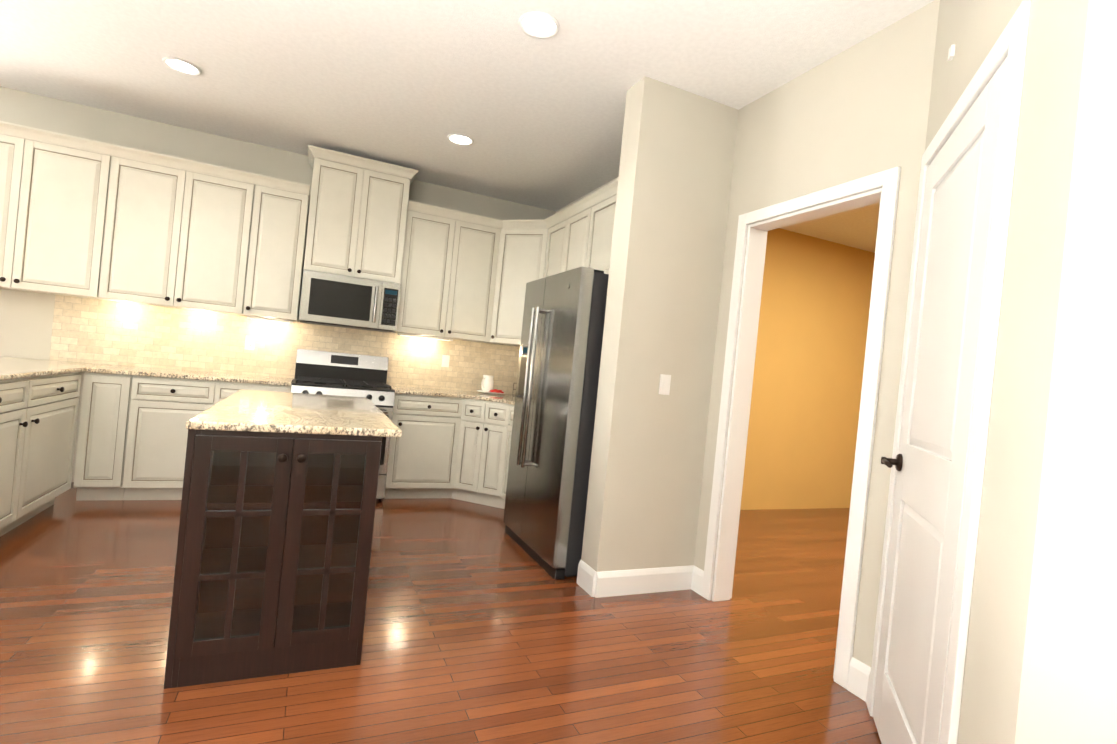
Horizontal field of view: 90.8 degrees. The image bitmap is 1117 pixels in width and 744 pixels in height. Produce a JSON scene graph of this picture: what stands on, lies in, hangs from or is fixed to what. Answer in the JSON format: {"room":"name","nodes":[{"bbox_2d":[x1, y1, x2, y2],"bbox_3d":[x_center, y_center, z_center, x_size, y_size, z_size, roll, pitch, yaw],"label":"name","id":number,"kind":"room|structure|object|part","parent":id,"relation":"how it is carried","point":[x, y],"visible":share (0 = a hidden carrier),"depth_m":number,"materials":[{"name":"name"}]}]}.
{"room":"kitchen","nodes":[
{"label":"kitchen","id":0,"kind":"room"},
{"bbox_2d":[0,86,555,481],"bbox_3d":[-3.556,-0.573,4.242,7.650,2.830,0.120,5,0,-24],"label":"wall","id":1,"kind":"structure","parent":0,"point":[26,321],"depth_m":4.24,"materials":[{"name":"paint"}]},
{"bbox_2d":[0,133,119,299],"bbox_3d":[-3.715,-1.083,3.901,0.995,1.018,0.326,5,0,-24],"label":"upper cabinet","id":2,"kind":"object","parent":1,"relation":"attached to","point":[76,222],"depth_m":3.83,"materials":[{"name":"wood"}]},
{"bbox_2d":[108,157,263,315],"bbox_3d":[-2.897,-1.005,4.267,1.007,1.018,0.326,5,0,-24],"label":"upper cabinet","id":3,"kind":"object","parent":1,"relation":"attached to","point":[187,240],"depth_m":4.13,"materials":[{"name":"wood"}]},
{"bbox_2d":[252,185,309,321],"bbox_3d":[-2.332,-0.951,4.520,0.440,1.018,0.326,5,0,-24],"label":"upper cabinet","id":4,"kind":"object","parent":1,"relation":"attached to","point":[280,256],"depth_m":4.40,"materials":[{"name":"wood"}]},
{"bbox_2d":[247,316,292,323],"bbox_3d":[-2.374,-0.431,4.543,0.330,0.022,0.100,5,0,-24],"label":"under-cabinet light","id":5,"kind":"object","parent":4,"relation":"attached to","point":[290,321],"depth_m":4.50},
{"bbox_2d":[49,295,519,394],"bbox_3d":[-1.973,-0.172,4.894,3.930,0.506,0.003,5,0,-24],"label":"backsplash","id":6,"kind":"structure","parent":1,"relation":"attached to","point":[87,330],"depth_m":4.58,"materials":[{"name":"tile"}]},
{"bbox_2d":[245,336,254,349],"bbox_3d":[-2.583,-0.243,4.614,0.070,0.114,0.008,5,0,-24],"label":"electrical outlet","id":7,"kind":"object","parent":6,"relation":"attached to","point":[249,342],"visible":1,"depth_m":4.61,"materials":[{"name":"white plastic"}]},
{"bbox_2d":[441,355,449,366],"bbox_3d":[-1.082,-0.104,5.284,0.070,0.114,0.012,5,0,-24],"label":"electrical outlet","id":8,"kind":"object","parent":6,"relation":"attached to","point":[445,360],"visible":1,"depth_m":5.28,"materials":[{"name":"white plastic"}]},
{"bbox_2d":[304,145,417,283],"bbox_3d":[-1.715,-1.275,4.710,0.856,0.973,0.450,5,0,-24],"label":"upper cabinet","id":9,"kind":"object","parent":1,"relation":"attached to","point":[357,219],"visible":1,"depth_m":4.54,"materials":[{"name":"wood"}]},
{"bbox_2d":[299,270,400,331],"bbox_3d":[-1.775,-0.584,4.696,0.752,0.406,0.486,5,0,-24],"label":"over-the-range microwave","id":10,"kind":"object","parent":9,"relation":"attached to","point":[328,299],"visible":1,"depth_m":4.51,"materials":[{"name":"silver metal"}]},
{"bbox_2d":[392,207,495,342],"bbox_3d":[-1.015,-0.846,5.089,0.893,1.060,0.360,5,0,-24],"label":"upper cabinet","id":11,"kind":"object","parent":1,"relation":"attached to","point":[464,281],"depth_m":4.94,"materials":[{"name":"wood"}]},
{"bbox_2d":[398,333,452,340],"bbox_3d":[-1.219,-0.320,5.060,0.490,0.022,0.100,5,0,-24],"label":"under-cabinet light","id":12,"kind":"object","parent":11,"relation":"attached to","point":[401,334],"depth_m":5.01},
{"bbox_2d":[0,482,881,743],"bbox_3d":[-0.507,1.194,1.843,11.790,0.080,7.120,5,0,-24],"label":"floor","id":13,"kind":"structure","parent":0,"point":[481,626],"depth_m":2.31,"materials":[{"name":"brown wood"}]},
{"bbox_2d":[0,378,27,536],"bbox_3d":[-3.062,0.459,2.536,0.640,0.884,0.836,5,0,-24],"label":"base cabinet","id":14,"kind":"object","parent":13,"relation":"on","point":[13,393],"depth_m":2.88,"materials":[{"name":"wood"}]},
{"bbox_2d":[12,372,80,528],"bbox_3d":[-3.349,0.429,3.184,0.640,0.884,0.785,5,0,-24],"label":"base cabinet","id":15,"kind":"object","parent":13,"relation":"on","point":[38,420],"depth_m":3.28,"materials":[{"name":"wood"}]},
{"bbox_2d":[0,356,111,380],"bbox_3d":[-3.158,-0.011,2.803,0.700,0.029,2.872,5,0,-24],"label":"countertop","id":16,"kind":"structure","parent":15,"relation":"on","point":[11,368],"depth_m":3.43,"materials":[{"name":"stone"}]},
{"bbox_2d":[73,372,140,500],"bbox_3d":[-3.199,0.440,4.033,0.314,0.884,0.630,5,0,-24],"label":"base cabinet","id":17,"kind":"object","parent":13,"relation":"on","point":[132,438],"depth_m":3.76,"materials":[{"name":"wood"}]},
{"bbox_2d":[133,376,290,499],"bbox_3d":[-2.677,0.490,4.267,1.041,0.884,0.630,5,0,-24],"label":"base cabinet","id":18,"kind":"object","parent":13,"relation":"on","point":[167,404],"depth_m":3.90,"materials":[{"name":"wood"}]},
{"bbox_2d":[86,365,293,385],"bbox_3d":[-2.720,0.027,4.220,1.237,0.029,0.642,5,0,-24],"label":"countertop","id":19,"kind":"structure","parent":18,"relation":"on","point":[185,374],"depth_m":4.04,"materials":[{"name":"stone"}]},
{"bbox_2d":[164,429,381,688],"bbox_3d":[-1.295,0.630,2.603,0.662,0.884,1.457,5,0,-24],"label":"kitchen island","id":20,"kind":"object","parent":13,"relation":"on","point":[273,555],"visible":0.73,"depth_m":1.96,"materials":[{"name":"brown wood"}]},
{"bbox_2d":[185,389,401,436],"bbox_3d":[-1.228,0.177,2.666,0.708,0.029,1.488,5,0,-24],"label":"island countertop","id":21,"kind":"structure","parent":20,"relation":"on","point":[263,411],"depth_m":2.25,"materials":[{"name":"stone"}]},
{"bbox_2d":[291,349,394,500],"bbox_3d":[-1.807,0.430,4.551,0.752,1.170,0.757,5,0,-24],"label":"range","id":22,"kind":"object","parent":13,"relation":"on","point":[334,373],"visible":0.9,"depth_m":4.69,"materials":[{"name":"silver metal"}]},
{"bbox_2d":[384,393,462,498],"bbox_3d":[-1.241,0.628,4.892,0.582,0.884,0.662,5,0,-24],"label":"base cabinet","id":23,"kind":"object","parent":13,"relation":"on","point":[423,454],"visible":0.9,"depth_m":4.63,"materials":[{"name":"wood"}]},
{"bbox_2d":[452,398,511,508],"bbox_3d":[-0.498,0.700,5.069,0.948,0.884,0.948,5,0,-24],"label":"base cabinet","id":24,"kind":"object","parent":13,"relation":"on","point":[481,452],"visible":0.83,"depth_m":4.66,"materials":[{"name":"wood"}]},
{"bbox_2d":[389,385,514,404],"bbox_3d":[-0.601,0.231,4.699,1.518,0.029,1.499,5,0,-24],"label":"countertop","id":25,"kind":"structure","parent":24,"relation":"on","point":[505,398],"depth_m":4.72,"materials":[{"name":"stone"}]},
{"bbox_2d":[477,375,504,393],"bbox_3d":[-0.642,0.122,5.311,0.274,0.172,0.280,5,0,-24],"label":"canister","id":26,"kind":"object","parent":25,"relation":"on","point":[487,384],"visible":1,"depth_m":5.28,"materials":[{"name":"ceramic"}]},
{"bbox_2d":[501,405,513,499],"bbox_3d":[-0.066,0.744,4.445,0.662,0.884,0.562,5,0,-24],"label":"base cabinet","id":27,"kind":"object","parent":13,"relation":"on","point":[507,454],"visible":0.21,"depth_m":4.54,"materials":[{"name":"wood"}]},
{"bbox_2d":[503,266,608,579],"bbox_3d":[0.173,0.304,3.712,0.807,1.810,0.910,5,0,-24],"label":"refrigerator","id":28,"kind":"object","parent":13,"relation":"on","point":[554,416],"visible":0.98,"depth_m":3.29,"materials":[{"name":"silver metal"}]},
{"bbox_2d":[0,0,933,252],"bbox_3d":[-0.226,-1.703,1.834,11.790,0.080,7.120,5,0,-24],"label":"ceiling","id":29,"kind":"structure","parent":0,"point":[412,84],"depth_m":3.16,"materials":[{"name":"paint"}]},
{"bbox_2d":[162,57,200,75],"bbox_3d":[-2.289,-1.862,3.350,0.197,0.011,0.220,5,0,-24],"label":"recessed light","id":30,"kind":"object","parent":29,"relation":"in","point":[179,65],"depth_m":3.36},
{"bbox_2d":[447,133,473,145],"bbox_3d":[-0.719,-1.711,4.051,0.195,0.011,0.219,5,0,-24],"label":"recessed light","id":31,"kind":"object","parent":29,"relation":"in","point":[455,138],"depth_m":4.07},
{"bbox_2d":[518,11,559,38],"bbox_3d":[-0.092,-1.646,2.610,0.199,0.011,0.209,5,0,-24],"label":"recessed light","id":32,"kind":"object","parent":29,"relation":"in","point":[538,24],"depth_m":2.62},
{"bbox_2d":[581,76,737,571],"bbox_3d":[0.588,-0.166,3.201,0.650,2.830,0.190,5,0,-24],"label":"wall","id":33,"kind":"structure","parent":0,"point":[663,295],"depth_m":3.10,"materials":[{"name":"paint"}]},
{"bbox_2d":[576,560,596,596],"bbox_3d":[0.155,1.146,3.070,0.016,0.135,0.190,5,0,-24],"label":"baseboard","id":34,"kind":"structure","parent":33,"relation":"attached to","point":[586,577],"depth_m":3.05,"materials":[{"name":"white wood"}]},
{"bbox_2d":[594,565,703,597],"bbox_3d":[0.519,1.181,3.068,0.650,0.135,0.112,5,0,-24],"label":"baseboard","id":35,"kind":"structure","parent":33,"relation":"attached to","point":[632,581],"depth_m":3.11,"materials":[{"name":"white wood"}]},
{"bbox_2d":[658,374,670,394],"bbox_3d":[0.602,0.071,3.108,0.070,0.114,0.012,5,0,-24],"label":"light switch","id":36,"kind":"object","parent":33,"relation":"attached to","point":[664,384],"visible":1,"depth_m":3.10,"materials":[{"name":"white plastic"}]},
{"bbox_2d":[556,0,939,666],"bbox_3d":[0.670,-0.161,3.964,0.120,2.830,3.844,5,0,-24],"label":"wall","id":37,"kind":"structure","parent":0,"point":[856,110],"depth_m":2.47,"materials":[{"name":"paint"}]},
{"bbox_2d":[484,218,551,346],"bbox_3d":[-0.290,-0.812,5.221,0.709,1.132,0.709,5,0,-24],"label":"upper cabinet","id":38,"kind":"object","parent":37,"relation":"attached to","point":[518,257],"depth_m":5.06,"materials":[{"name":"wood"}]},
{"bbox_2d":[540,203,591,278],"bbox_3d":[0.163,-0.730,4.622,0.360,1.060,0.930,5,0,-24],"label":"upper cabinet","id":39,"kind":"object","parent":37,"relation":"attached to","point":[566,242],"depth_m":4.53,"materials":[{"name":"wood"}]},
{"bbox_2d":[588,191,616,273],"bbox_3d":[0.569,-0.934,3.802,0.325,0.570,0.981,5,0,-24],"label":"upper cabinet","id":40,"kind":"object","parent":37,"relation":"attached to","point":[603,213],"depth_m":3.98,"materials":[{"name":"wood"}]},
{"bbox_2d":[702,166,900,688],"bbox_3d":[1.185,0.220,2.743,0.166,2.179,0.939,5,0,-24],"label":"door frame","id":41,"kind":"structure","parent":37,"relation":"attached to","point":[885,196],"depth_m":2.91,"materials":[{"name":"white wood"}]},
{"bbox_2d":[847,657,870,704],"bbox_3d":[1.222,1.252,2.224,0.045,0.135,0.127,5,0,-24],"label":"baseboard","id":42,"kind":"structure","parent":37,"relation":"attached to","point":[859,674],"depth_m":2.24,"materials":[{"name":"white wood"}]},
{"bbox_2d":[740,228,874,509],"bbox_3d":[1.238,-0.102,2.841,0.010,2.830,4.440,5,0,-24],"label":"wall","id":43,"kind":"structure","parent":0,"point":[808,372],"depth_m":2.75,"materials":[{"name":"orange paint"}]},
{"bbox_2d":[925,0,1088,743],"bbox_3d":[1.218,-0.100,1.597,0.120,2.830,1.250,6,0,21],"label":"wall","id":44,"kind":"structure","parent":0,"point":[972,30],"depth_m":1.17,"materials":[{"name":"paint"}]},
{"bbox_2d":[873,57,1007,743],"bbox_3d":[1.121,0.252,1.751,0.178,2.078,0.752,6,0,21],"label":"pantry door","id":45,"kind":"structure","parent":44,"relation":"in","point":[935,430],"depth_m":1.65,"materials":[{"name":"white wood"}]},
{"bbox_3d":[1.217,0.331,2.019,0.150,0.065,0.102,5,0,-24],"label":"pantry door handle","id":46,"kind":"part","parent":45,"relation":"part of","materials":[{"name":"black metal"}]},
{"bbox_2d":[867,1,1030,743],"bbox_3d":[1.220,0.227,1.711,0.138,2.179,0.918,6,0,21],"label":"door frame","id":47,"kind":"structure","parent":44,"relation":"attached to","point":[1011,43],"depth_m":1.33,"materials":[{"name":"white wood"}]},
{"bbox_2d":[948,44,954,60],"bbox_3d":[1.373,-1.116,1.925,0.012,0.040,0.030,6,0,21],"label":"sensor","id":48,"kind":"object","parent":44,"relation":"attached to","point":[951,52],"visible":1,"depth_m":1.91,"materials":[{"name":"white plastic"}]},
{"bbox_2d":[1015,0,1116,743],"bbox_3d":[1.431,-0.074,0.073,0.120,2.830,2.160,5,0,-24],"label":"wall","id":49,"kind":"structure","parent":0,"point":[1068,690],"depth_m":0.98,"materials":[{"name":"paint"}]}
]}

